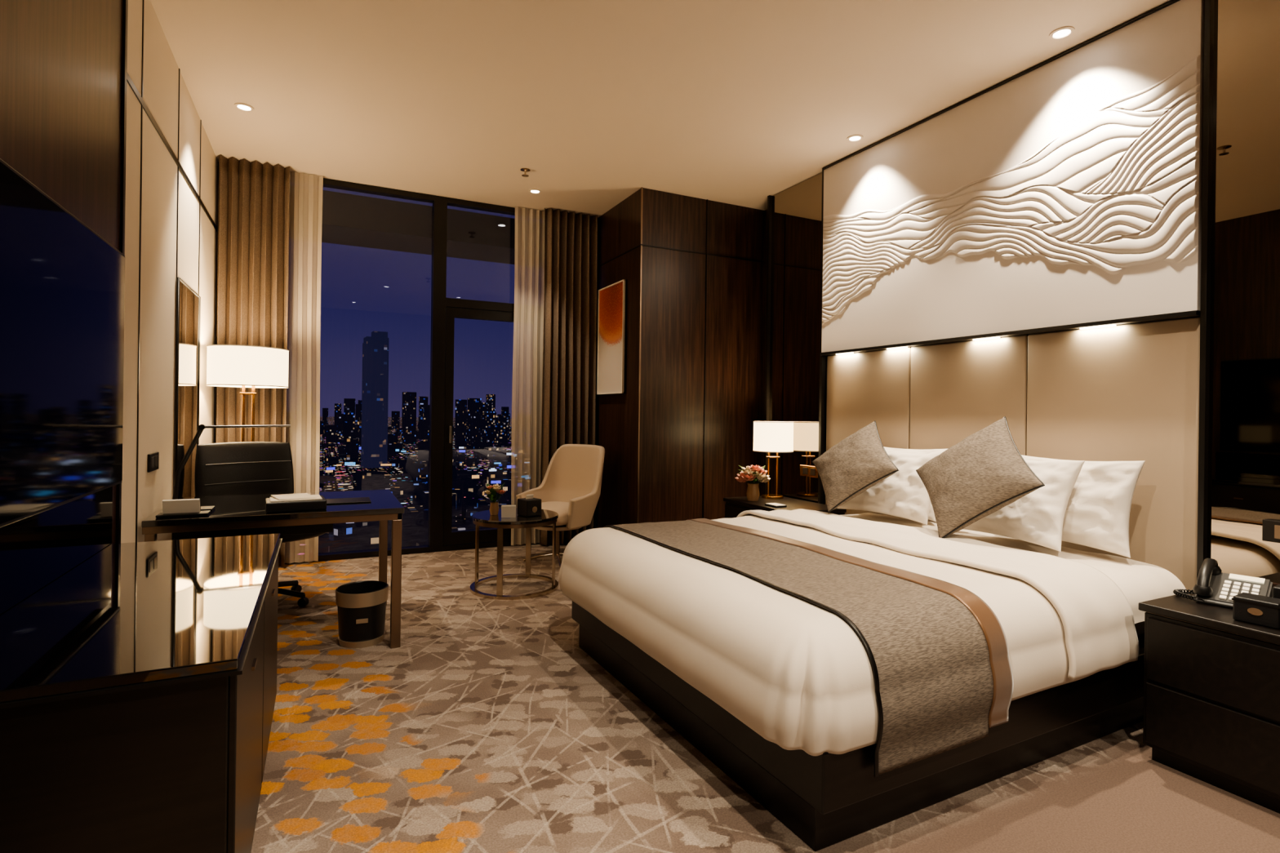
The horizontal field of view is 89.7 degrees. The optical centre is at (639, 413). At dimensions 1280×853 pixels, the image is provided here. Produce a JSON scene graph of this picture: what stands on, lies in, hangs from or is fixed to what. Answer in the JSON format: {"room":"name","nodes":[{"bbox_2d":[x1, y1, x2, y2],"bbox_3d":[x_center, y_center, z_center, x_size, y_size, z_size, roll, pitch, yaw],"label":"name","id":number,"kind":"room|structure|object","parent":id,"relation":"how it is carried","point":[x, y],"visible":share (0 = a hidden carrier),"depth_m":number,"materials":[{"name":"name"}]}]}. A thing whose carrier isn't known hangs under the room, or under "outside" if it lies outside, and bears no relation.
{"room":"hotel room","nodes":[
{"label":"hotel room","id":0,"kind":"room"},
{"bbox_2d":[120,0,217,543],"bbox_3d":[-1.776,-0.358,1.730,0.120,3.270,7.880,1,0,-26],"label":"wall","id":1,"kind":"structure","parent":0,"point":[161,68],"depth_m":3.33,"materials":[{"name":"beige paint"}]},
{"bbox_2d":[0,0,122,543],"bbox_3d":[-1.040,-0.349,0.410,0.030,3.270,4.860,1,0,-26],"label":"panel","id":2,"kind":"object","parent":1,"relation":"attached to","point":[60,60],"depth_m":2.06,"materials":[{"name":"brown wood"}]},
{"bbox_2d":[0,158,124,528],"bbox_3d":[-1.668,-0.167,1.774,0.037,0.890,1.620,1,0,-26],"label":"television","id":3,"kind":"object","parent":1,"relation":"attached to","point":[62,284],"visible":1,"depth_m":1.85,"materials":[{"name":"black glass"}]},
{"bbox_2d":[115,0,128,543],"bbox_3d":[-2.119,-0.363,2.604,0.040,3.270,0.030,1,0,-26],"label":"trim","id":4,"kind":"structure","parent":1,"relation":"attached to","point":[125,2],"depth_m":2.60,"materials":[{"name":"black wood"}]},
{"bbox_2d":[135,0,144,542],"bbox_3d":[-2.332,-0.366,2.995,0.004,3.270,0.012,1,0,-26],"label":"trim","id":5,"kind":"structure","parent":1,"relation":"attached to","point":[143,8],"depth_m":2.99,"materials":[{"name":"black"}]},
{"bbox_2d":[146,452,159,472],"bbox_3d":[-2.470,0.248,3.265,0.012,0.090,0.200,1,0,-26],"label":"light switch","id":6,"kind":"object","parent":1,"relation":"attached to","point":[153,458],"visible":1,"depth_m":3.23,"materials":[{"name":"black plastic"}]},
{"bbox_2d":[126,72,217,232],"bbox_3d":[-2.753,-1.451,3.878,0.006,0.030,2.830,1,0,-26],"label":"trim","id":7,"kind":"structure","parent":1,"relation":"attached to","point":[129,80],"depth_m":3.44,"materials":[{"name":"black"}]},
{"bbox_2d":[173,68,180,492],"bbox_3d":[-2.704,-0.370,3.748,0.004,3.270,0.012,1,0,-26],"label":"trim","id":8,"kind":"structure","parent":1,"relation":"attached to","point":[179,68],"depth_m":3.74,"materials":[{"name":"black"}]},
{"bbox_2d":[173,277,200,498],"bbox_3d":[-2.856,-0.012,4.066,0.015,1.559,0.729,1,0,-26],"label":"mirror","id":9,"kind":"object","parent":1,"relation":"attached to","point":[188,301],"visible":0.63,"depth_m":4.02,"materials":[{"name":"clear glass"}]},
{"bbox_2d":[198,120,201,295],"bbox_3d":[-3.032,-0.375,4.411,0.004,3.270,0.012,1,0,-26],"label":"trim","id":10,"kind":"structure","parent":1,"relation":"attached to","point":[201,120],"depth_m":4.41,"materials":[{"name":"black"}]},
{"bbox_2d":[214,167,218,443],"bbox_3d":[-3.389,-0.379,5.199,0.058,3.170,0.090,1,0,-26],"label":"trim","id":11,"kind":"structure","parent":1,"relation":"attached to","point":[218,167],"depth_m":5.15,"materials":[{"name":"black"}]},
{"bbox_2d":[321,190,515,264],"bbox_3d":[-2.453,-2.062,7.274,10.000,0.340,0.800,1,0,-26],"label":"roller blind","id":12,"kind":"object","parent":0,"point":[350,220],"depth_m":6.98,"materials":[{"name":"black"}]},
{"bbox_2d":[150,0,1170,217],"bbox_3d":[0.370,-2.015,2.724,4.770,0.100,7.980,1,0,-26],"label":"ceiling","id":13,"kind":"structure","parent":0,"point":[743,103],"depth_m":3.82,"materials":[{"name":"beige paint"}]},
{"bbox_2d":[234,102,253,111],"bbox_3d":[-2.589,-2.000,4.207,0.110,0.008,0.110,1,0,-26],"label":"recessed light","id":14,"kind":"object","parent":13,"relation":"in","point":[242,106],"visible":1,"depth_m":4.20,"materials":[{"name":"beige paint"}]},
{"bbox_2d":[215,155,289,567],"bbox_3d":[-3.093,-0.380,5.137,0.490,3.249,0.128,1,0,-26],"label":"curtain","id":15,"kind":"object","parent":13,"relation":"hanging from","point":[253,247],"visible":0.52,"depth_m":5.13,"materials":[{"name":"brown fabric"}]},
{"bbox_2d":[284,171,323,564],"bbox_3d":[-2.826,-0.377,5.372,0.287,3.249,0.042,1,0,-26],"label":"sheer curtain","id":16,"kind":"object","parent":13,"relation":"hanging from","point":[305,190],"visible":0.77,"depth_m":5.38,"materials":[{"name":"beige fabric"}]},
{"bbox_2d":[217,161,515,215],"bbox_3d":[-1.939,-1.970,5.906,3.250,0.048,0.090,1,0,-26],"label":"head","id":17,"kind":"object","parent":13,"relation":"attached to","point":[344,185],"visible":0.5,"depth_m":5.82},
{"bbox_2d":[520,167,530,177],"bbox_3d":[-0.934,-1.957,5.237,0.080,0.050,0.080,1,0,-26],"label":"sprinkler","id":18,"kind":"object","parent":13,"relation":"attached to","point":[525,170],"depth_m":5.22,"materials":[{"name":"gold metal"}]},
{"bbox_2d":[511,206,544,545],"bbox_3d":[-1.083,-0.354,6.232,0.309,3.249,0.043,1,0,-28],"label":"sheer curtain","id":19,"kind":"object","parent":13,"relation":"hanging from","point":[529,266],"visible":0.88,"depth_m":6.23,"materials":[{"name":"beige fabric"}]},
{"bbox_2d":[528,188,541,193],"bbox_3d":[-0.936,-1.978,5.738,0.110,0.008,0.110,1,0,-26],"label":"recessed light","id":20,"kind":"object","parent":13,"relation":"in","point":[531,190],"visible":1,"depth_m":5.73,"materials":[{"name":"beige paint"}]},
{"bbox_2d":[539,208,597,545],"bbox_3d":[-0.700,-0.349,6.315,0.541,3.249,0.126,1,0,-26],"label":"curtain","id":21,"kind":"object","parent":13,"relation":"hanging from","point":[571,238],"visible":0.74,"depth_m":6.31,"materials":[{"name":"brown fabric"}]},
{"bbox_2d":[846,134,862,142],"bbox_3d":[1.522,-1.946,4.555,0.110,0.008,0.110,1,0,-26],"label":"recessed light","id":22,"kind":"object","parent":13,"relation":"in","point":[853,138],"visible":1,"depth_m":4.55,"materials":[{"name":"beige paint"}]},
{"bbox_2d":[1048,26,1075,39],"bbox_3d":[2.152,-1.938,3.282,0.110,0.008,0.110,1,0,-26],"label":"recessed light","id":23,"kind":"object","parent":13,"relation":"in","point":[1066,31],"visible":1,"depth_m":3.28,"materials":[{"name":"beige paint"}]},
{"bbox_2d":[593,187,764,528],"bbox_3d":[0.311,-0.331,6.465,1.320,3.270,1.240,1,0,-26],"label":"wardrobe","id":24,"kind":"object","parent":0,"point":[673,317],"depth_m":5.89,"materials":[{"name":"brown wood"}]},
{"bbox_2d":[596,279,627,394],"bbox_3d":[-0.270,-0.699,6.114,0.042,1.034,0.594,1,0,-26],"label":"framed painting","id":25,"kind":"object","parent":24,"relation":"attached to","point":[613,298],"visible":1,"depth_m":6.07,"materials":[{"name":"orange paint"}]},
{"bbox_2d":[597,244,642,267],"bbox_3d":[-0.229,-1.473,6.096,0.014,0.010,1.090,1,0,-26],"label":"trim","id":26,"kind":"structure","parent":24,"relation":"attached to","point":[636,246],"depth_m":5.99,"materials":[{"name":"black"}]},
{"bbox_2d":[636,186,643,523],"bbox_3d":[-0.004,-0.335,5.614,0.012,3.270,0.012,1,0,-26],"label":"trim","id":27,"kind":"structure","parent":24,"relation":"attached to","point":[642,188],"depth_m":5.61,"materials":[{"name":"brown wood"}]},
{"bbox_2d":[640,244,764,262],"bbox_3d":[0.598,-1.462,5.905,1.330,0.010,0.015,1,0,-26],"label":"trim","id":28,"kind":"structure","parent":24,"relation":"attached to","point":[640,244],"depth_m":5.88,"materials":[{"name":"black"}]},
{"bbox_2d":[702,199,707,518],"bbox_3d":[0.596,-0.327,5.912,0.008,3.270,0.015,1,0,-26],"label":"trim","id":29,"kind":"structure","parent":24,"relation":"attached to","point":[707,199],"depth_m":5.91,"materials":[{"name":"black"}]},
{"bbox_2d":[760,208,767,495],"bbox_3d":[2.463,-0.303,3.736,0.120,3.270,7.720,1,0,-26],"label":"trim","id":30,"kind":"structure","parent":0,"point":[765,211],"depth_m":6.18,"materials":[{"name":"brown wood"}]},
{"bbox_2d":[251,542,1279,852],"bbox_3d":[0.326,1.354,2.724,4.770,0.100,7.980,1,0,-26],"label":"floor","id":31,"kind":"structure","parent":0,"point":[489,728],"depth_m":2.35,"materials":[{"name":"carpet"}]},
{"bbox_2d":[0,486,282,852],"bbox_3d":[-1.471,0.786,1.955,0.592,0.990,1.576,1,0,-26],"label":"credenza","id":32,"kind":"object","parent":31,"relation":"on","point":[138,680],"visible":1,"depth_m":1.39,"materials":[{"name":"black wood"}]},
{"bbox_2d":[205,344,288,441],"bbox_3d":[-2.815,0.399,4.613,0.506,1.728,0.506,1,0,-26],"label":"floor lamp","id":33,"kind":"object","parent":31,"relation":"on","point":[237,366],"visible":0.83,"depth_m":4.42,"materials":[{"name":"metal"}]},
{"bbox_2d":[194,441,326,607],"bbox_3d":[-2.521,0.730,4.243,0.731,1.063,0.668,1,0,40],"label":"office chair","id":34,"kind":"object","parent":31,"relation":"on","point":[235,468],"visible":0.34,"depth_m":4.34,"materials":[{"name":"black leather"}]},
{"bbox_2d":[141,489,404,648],"bbox_3d":[-2.012,0.891,3.663,1.160,0.765,0.900,1,0,-26],"label":"writing desk","id":35,"kind":"object","parent":31,"relation":"on","point":[243,514],"visible":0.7,"depth_m":3.41,"materials":[{"name":"brown wood"}]},
{"bbox_2d":[155,498,210,518],"bbox_3d":[-2.250,0.464,3.174,0.210,0.081,0.100,1,0,-26],"label":"card holder","id":36,"kind":"object","parent":35,"relation":"on","point":[185,507],"visible":1,"depth_m":3.16,"materials":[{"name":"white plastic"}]},
{"bbox_2d":[172,424,290,511],"bbox_3d":[-2.164,0.284,3.426,0.530,0.443,0.205,1,0,-30],"label":"task lamp","id":37,"kind":"object","parent":35,"relation":"on","point":[202,427],"visible":0.7,"depth_m":3.36,"materials":[{"name":"black plastic"}]},
{"bbox_2d":[265,493,326,512],"bbox_3d":[-1.849,0.477,3.454,0.280,0.066,0.246,1,0,-31],"label":"folder","id":38,"kind":"object","parent":35,"relation":"on","point":[302,501],"visible":1,"depth_m":3.37,"materials":[{"name":"black"}]},
{"bbox_2d":[325,497,371,504],"bbox_3d":[-1.698,0.509,3.738,0.240,0.006,0.200,1,0,-26],"label":"desk pad","id":39,"kind":"object","parent":35,"relation":"on","point":[361,500],"visible":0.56,"depth_m":3.71,"materials":[{"name":"black leather"}]},
{"bbox_2d":[335,580,388,648],"bbox_3d":[-1.559,1.127,3.610,0.275,0.306,0.275,1,0,-26],"label":"wastebasket","id":40,"kind":"object","parent":31,"relation":"on","point":[361,605],"visible":1,"depth_m":3.51,"materials":[{"name":"black leather"}]},
{"bbox_2d":[284,540,539,564],"bbox_3d":[-1.979,1.248,5.901,3.250,0.048,0.100,1,0,-26],"label":"sill","id":41,"kind":"structure","parent":31,"relation":"on","point":[415,549],"depth_m":5.80,"materials":[{"name":"black"}]},
{"bbox_2d":[326,185,433,553],"bbox_3d":[-2.643,-0.370,5.566,1.605,3.170,0.006,1,0,-26],"label":"glass","id":42,"kind":"object","parent":41,"relation":"attached to","point":[326,185],"visible":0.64,"depth_m":5.92,"materials":[{"name":"clear"}]},
{"bbox_2d":[427,200,447,547],"bbox_3d":[-1.869,-0.359,5.940,0.115,3.170,0.110,1,0,-26],"label":"mullion","id":43,"kind":"object","parent":41,"relation":"on","point":[439,225],"visible":1,"depth_m":5.89,"materials":[{"name":"black metal"}]},
{"bbox_2d":[445,297,514,312],"bbox_3d":[-1.179,-1.016,6.282,1.410,0.080,0.100,1,0,-26],"label":"transom","id":44,"kind":"object","parent":43,"relation":"attached to","point":[450,302],"visible":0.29,"depth_m":6.06,"materials":[{"name":"black metal"}]},
{"bbox_2d":[442,306,454,545],"bbox_3d":[-1.784,0.122,5.982,0.075,2.200,0.075,1,0,-26],"label":"stile","id":45,"kind":"object","parent":41,"relation":"on","point":[450,312],"visible":0.86,"depth_m":5.95,"materials":[{"name":"black metal"}]},
{"bbox_2d":[448,426,451,443],"bbox_3d":[-1.745,0.197,5.918,0.020,0.160,0.015,1,0,-26],"label":"handle","id":46,"kind":"object","parent":45,"relation":"attached to","point":[450,427],"visible":1,"depth_m":5.91,"materials":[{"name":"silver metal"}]},
{"bbox_2d":[454,307,514,322],"bbox_3d":[-1.392,-0.931,6.169,0.770,0.085,0.075,1,0,-26],"label":"rail","id":47,"kind":"object","parent":45,"relation":"attached to","point":[467,313],"visible":0.64,"depth_m":6.09,"materials":[{"name":"black metal"}]},
{"bbox_2d":[451,528,511,544],"bbox_3d":[-1.419,1.169,6.169,0.770,0.115,0.075,1,0,-26],"label":"rail","id":48,"kind":"object","parent":41,"relation":"on","point":[490,535],"visible":0.57,"depth_m":6.08,"materials":[{"name":"black metal"}]},
{"bbox_2d":[470,508,558,599],"bbox_3d":[-0.922,1.018,4.749,0.640,0.540,0.640,1,0,-26],"label":"coffee table","id":49,"kind":"object","parent":31,"relation":"on","point":[482,518],"visible":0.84,"depth_m":4.61,"materials":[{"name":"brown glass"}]},
{"bbox_2d":[483,482,506,515],"bbox_3d":[-1.069,0.629,4.717,0.159,0.232,0.141,1,0,-26],"label":"flower vase","id":50,"kind":"object","parent":49,"relation":"on","point":[491,491],"visible":1,"depth_m":4.70,"materials":[{"name":"brown ceramic"}]},
{"bbox_2d":[501,505,515,518],"bbox_3d":[-0.935,0.702,4.578,0.100,0.088,0.050,1,0,-9],"label":"menu card","id":51,"kind":"object","parent":49,"relation":"on","point":[507,511],"visible":1,"depth_m":4.57,"materials":[{"name":"beige paper"}]},
{"bbox_2d":[517,494,541,516],"bbox_3d":[-0.809,0.673,4.712,0.130,0.150,0.134,1,0,-43],"label":"tissue box","id":52,"kind":"object","parent":49,"relation":"on","point":[529,506],"visible":1,"depth_m":4.67,"materials":[{"name":"black leather"}]},
{"bbox_2d":[515,444,604,567],"bbox_3d":[-0.695,0.789,5.667,0.665,1.003,0.727,1,0,31],"label":"lounge chair","id":53,"kind":"object","parent":31,"relation":"on","point":[570,487],"visible":0.78,"depth_m":5.85,"materials":[{"name":"beige fabric"}]},
{"bbox_2d":[541,501,568,519],"bbox_3d":[-0.744,0.827,5.586,0.500,0.087,0.540,1,0,31],"label":"seat cushion","id":54,"kind":"object","parent":53,"relation":"on","point":[562,508],"depth_m":5.41,"materials":[{"name":"beige fabric"}]},
{"bbox_2d":[723,495,846,518],"bbox_3d":[1.124,1.015,5.124,0.540,0.600,0.860,1,0,-26],"label":"nightstand","id":55,"kind":"object","parent":31,"relation":"on","point":[734,506],"visible":0.22,"depth_m":5.12,"materials":[{"name":"brown wood"}]},
{"bbox_2d":[734,464,770,501],"bbox_3d":[0.926,0.567,5.243,0.284,0.289,0.266,1,0,-16],"label":"flower vase","id":56,"kind":"object","parent":55,"relation":"on","point":[753,473],"visible":1,"depth_m":5.19,"materials":[{"name":"brown ceramic"}]},
{"bbox_2d":[752,421,794,499],"bbox_3d":[1.120,0.393,5.420,0.336,0.643,0.336,1,0,-26],"label":"table lamp","id":57,"kind":"object","parent":55,"relation":"on","point":[777,437],"visible":1,"depth_m":5.29,"materials":[{"name":"white fabric"}]},
{"bbox_2d":[764,502,786,507],"bbox_3d":[1.038,0.705,4.923,0.100,0.015,0.140,1,0,-26],"label":"pad","id":58,"kind":"object","parent":55,"relation":"on","point":[771,504],"visible":1,"depth_m":4.89,"materials":[{"name":"white paper"}]},
{"bbox_2d":[559,508,1186,851],"bbox_3d":[1.010,0.957,3.228,2.344,0.713,2.131,1,0,-28],"label":"bed","id":59,"kind":"object","parent":31,"relation":"on","point":[853,675],"visible":0.98,"depth_m":2.31,"materials":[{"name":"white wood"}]},
{"bbox_2d":[559,515,1088,755],"bbox_3d":[0.605,0.805,3.015,1.425,0.354,2.070,1,0,-28],"label":"duvet","id":60,"kind":"object","parent":59,"relation":"on","point":[820,641],"depth_m":2.27,"materials":[{"name":"beige fabric"}]},
{"bbox_2d":[812,420,898,512],"bbox_3d":[1.343,0.333,4.068,0.609,0.574,0.356,1,0,31],"label":"throw cushion","id":61,"kind":"object","parent":59,"relation":"on","point":[860,461],"visible":1,"depth_m":3.96,"materials":[{"name":"grey fabric"}]},
{"bbox_2d":[837,449,943,524],"bbox_3d":[1.581,0.436,4.086,0.264,0.427,0.708,1,0,-26],"label":"pillow","id":62,"kind":"object","parent":59,"relation":"on","point":[903,494],"visible":0.45,"depth_m":3.92,"materials":[{"name":"beige fabric"}]},
{"bbox_2d":[883,446,946,522],"bbox_3d":[1.693,0.437,4.231,0.231,0.446,0.703,1,0,-26],"label":"pillow","id":63,"kind":"object","parent":59,"relation":"on","point":[931,515],"visible":0.15,"depth_m":4.02,"materials":[{"name":"beige fabric"}]},
{"bbox_2d":[915,416,1044,537],"bbox_3d":[1.688,0.324,3.257,0.656,0.620,0.389,1,0,38],"label":"throw cushion","id":64,"kind":"object","parent":59,"relation":"on","point":[985,472],"visible":1,"depth_m":3.14,"materials":[{"name":"grey fabric"}]},
{"bbox_2d":[963,460,1084,551],"bbox_3d":[1.921,0.440,3.384,0.262,0.427,0.707,1,0,-26],"label":"pillow","id":65,"kind":"object","parent":59,"relation":"on","point":[1037,517],"visible":0.48,"depth_m":3.15,"materials":[{"name":"beige fabric"}]},
{"bbox_2d":[1021,454,1145,558],"bbox_3d":[2.160,0.443,3.301,0.233,0.446,0.700,1,0,-26],"label":"pillow","id":66,"kind":"object","parent":59,"relation":"on","point":[1097,513],"visible":0.49,"depth_m":3.08,"materials":[{"name":"beige fabric"}]},
{"bbox_2d":[1138,591,1279,813],"bbox_3d":[2.406,1.032,2.289,0.745,0.600,0.760,1,0,-26],"label":"nightstand","id":67,"kind":"object","parent":31,"relation":"on","point":[1211,678],"visible":0.83,"depth_m":2.26,"materials":[{"name":"brown wood"}]},
{"bbox_2d":[1173,558,1272,608],"bbox_3d":[2.253,0.652,2.497,0.245,0.153,0.274,1,0,-41],"label":"telephone","id":68,"kind":"object","parent":67,"relation":"on","point":[1213,587],"visible":0.9,"depth_m":2.46,"materials":[{"name":"grey plastic"}]},
{"bbox_2d":[1231,592,1279,629],"bbox_3d":[2.155,0.685,2.235,0.105,0.085,0.124,1,0,-32],"label":"tissue box","id":69,"kind":"object","parent":67,"relation":"on","point":[1263,611],"visible":1,"depth_m":2.21,"materials":[{"name":"black leather"}]},
{"bbox_2d":[1272,584,1279,599],"bbox_3d":[2.328,0.644,2.270,0.100,0.170,0.120,1,0,-32],"label":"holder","id":70,"kind":"object","parent":67,"relation":"on","point":[1276,589],"visible":0.45,"depth_m":2.29,"materials":[{"name":"black leather"}]},
{"bbox_2d":[835,324,1115,355],"bbox_3d":[1.962,-0.449,4.118,0.025,0.007,1.950,1,0,-26],"label":"spotlight","id":71,"kind":"object","parent":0,"point":[1113,325],"depth_m":3.82,"materials":[{"name":"white"}]},
{"bbox_2d":[827,315,1199,355],"bbox_3d":[2.249,-0.306,3.842,0.170,3.270,4.500,1,0,-26],"label":"wall","id":72,"kind":"structure","parent":0,"point":[1198,316],"depth_m":3.61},
{"bbox_2d":[764,169,827,504],"bbox_3d":[1.313,-0.317,5.469,0.063,3.268,0.735,1,0,-26],"label":"mirror","id":73,"kind":"object","parent":72,"relation":"attached to","point":[796,374],"visible":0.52,"depth_m":5.45,"materials":[{"name":"beige mirror"}]},
{"bbox_2d":[800,464,817,478],"bbox_3d":[1.391,0.477,5.280,0.014,0.090,0.209,1,0,-26],"label":"wall socket","id":74,"kind":"object","parent":73,"relation":"attached to","point":[805,470],"visible":0.92,"depth_m":5.28,"materials":[{"name":"gold metal"}]},
{"bbox_2d":[819,0,1204,355],"bbox_3d":[2.022,-1.195,4.031,0.089,1.487,2.456,1,0,-26],"label":"wall panel","id":75,"kind":"object","parent":72,"relation":"attached to","point":[1064,193],"visible":1,"depth_m":3.58,"materials":[{"name":"beige paint"}]},
{"bbox_2d":[825,316,1199,591],"bbox_3d":[2.029,0.438,4.047,0.024,1.777,2.436,1,0,-26],"label":"headboard","id":76,"kind":"object","parent":72,"relation":"attached to","point":[1127,392],"depth_m":3.45,"materials":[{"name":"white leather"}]},
{"bbox_2d":[1196,0,1279,586],"bbox_3d":[2.851,-0.297,2.356,0.063,3.268,1.282,1,0,-26],"label":"mirror","id":77,"kind":"object","parent":72,"relation":"attached to","point":[1239,433],"visible":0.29,"depth_m":2.82,"materials":[{"name":"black mirror"}]},
{"bbox_2d":[1262,519,1279,542],"bbox_3d":[2.655,0.493,2.699,0.033,0.092,0.055,1,0,-26],"label":"wall socket","id":78,"kind":"object","parent":77,"relation":"attached to","point":[1270,528],"visible":1,"depth_m":2.69,"materials":[{"name":"black plastic"}]},
{"label":"outside","id":79,"kind":"structure","parent":0,"visible":0},
{"bbox_2d":[318,331,511,553],"bbox_3d":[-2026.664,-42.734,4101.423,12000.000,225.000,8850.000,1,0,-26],"label":"city skyline","id":80,"kind":"object","parent":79,"point":[365,448],"visible":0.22,"depth_m":1054.06,"materials":[{"name":"black"}]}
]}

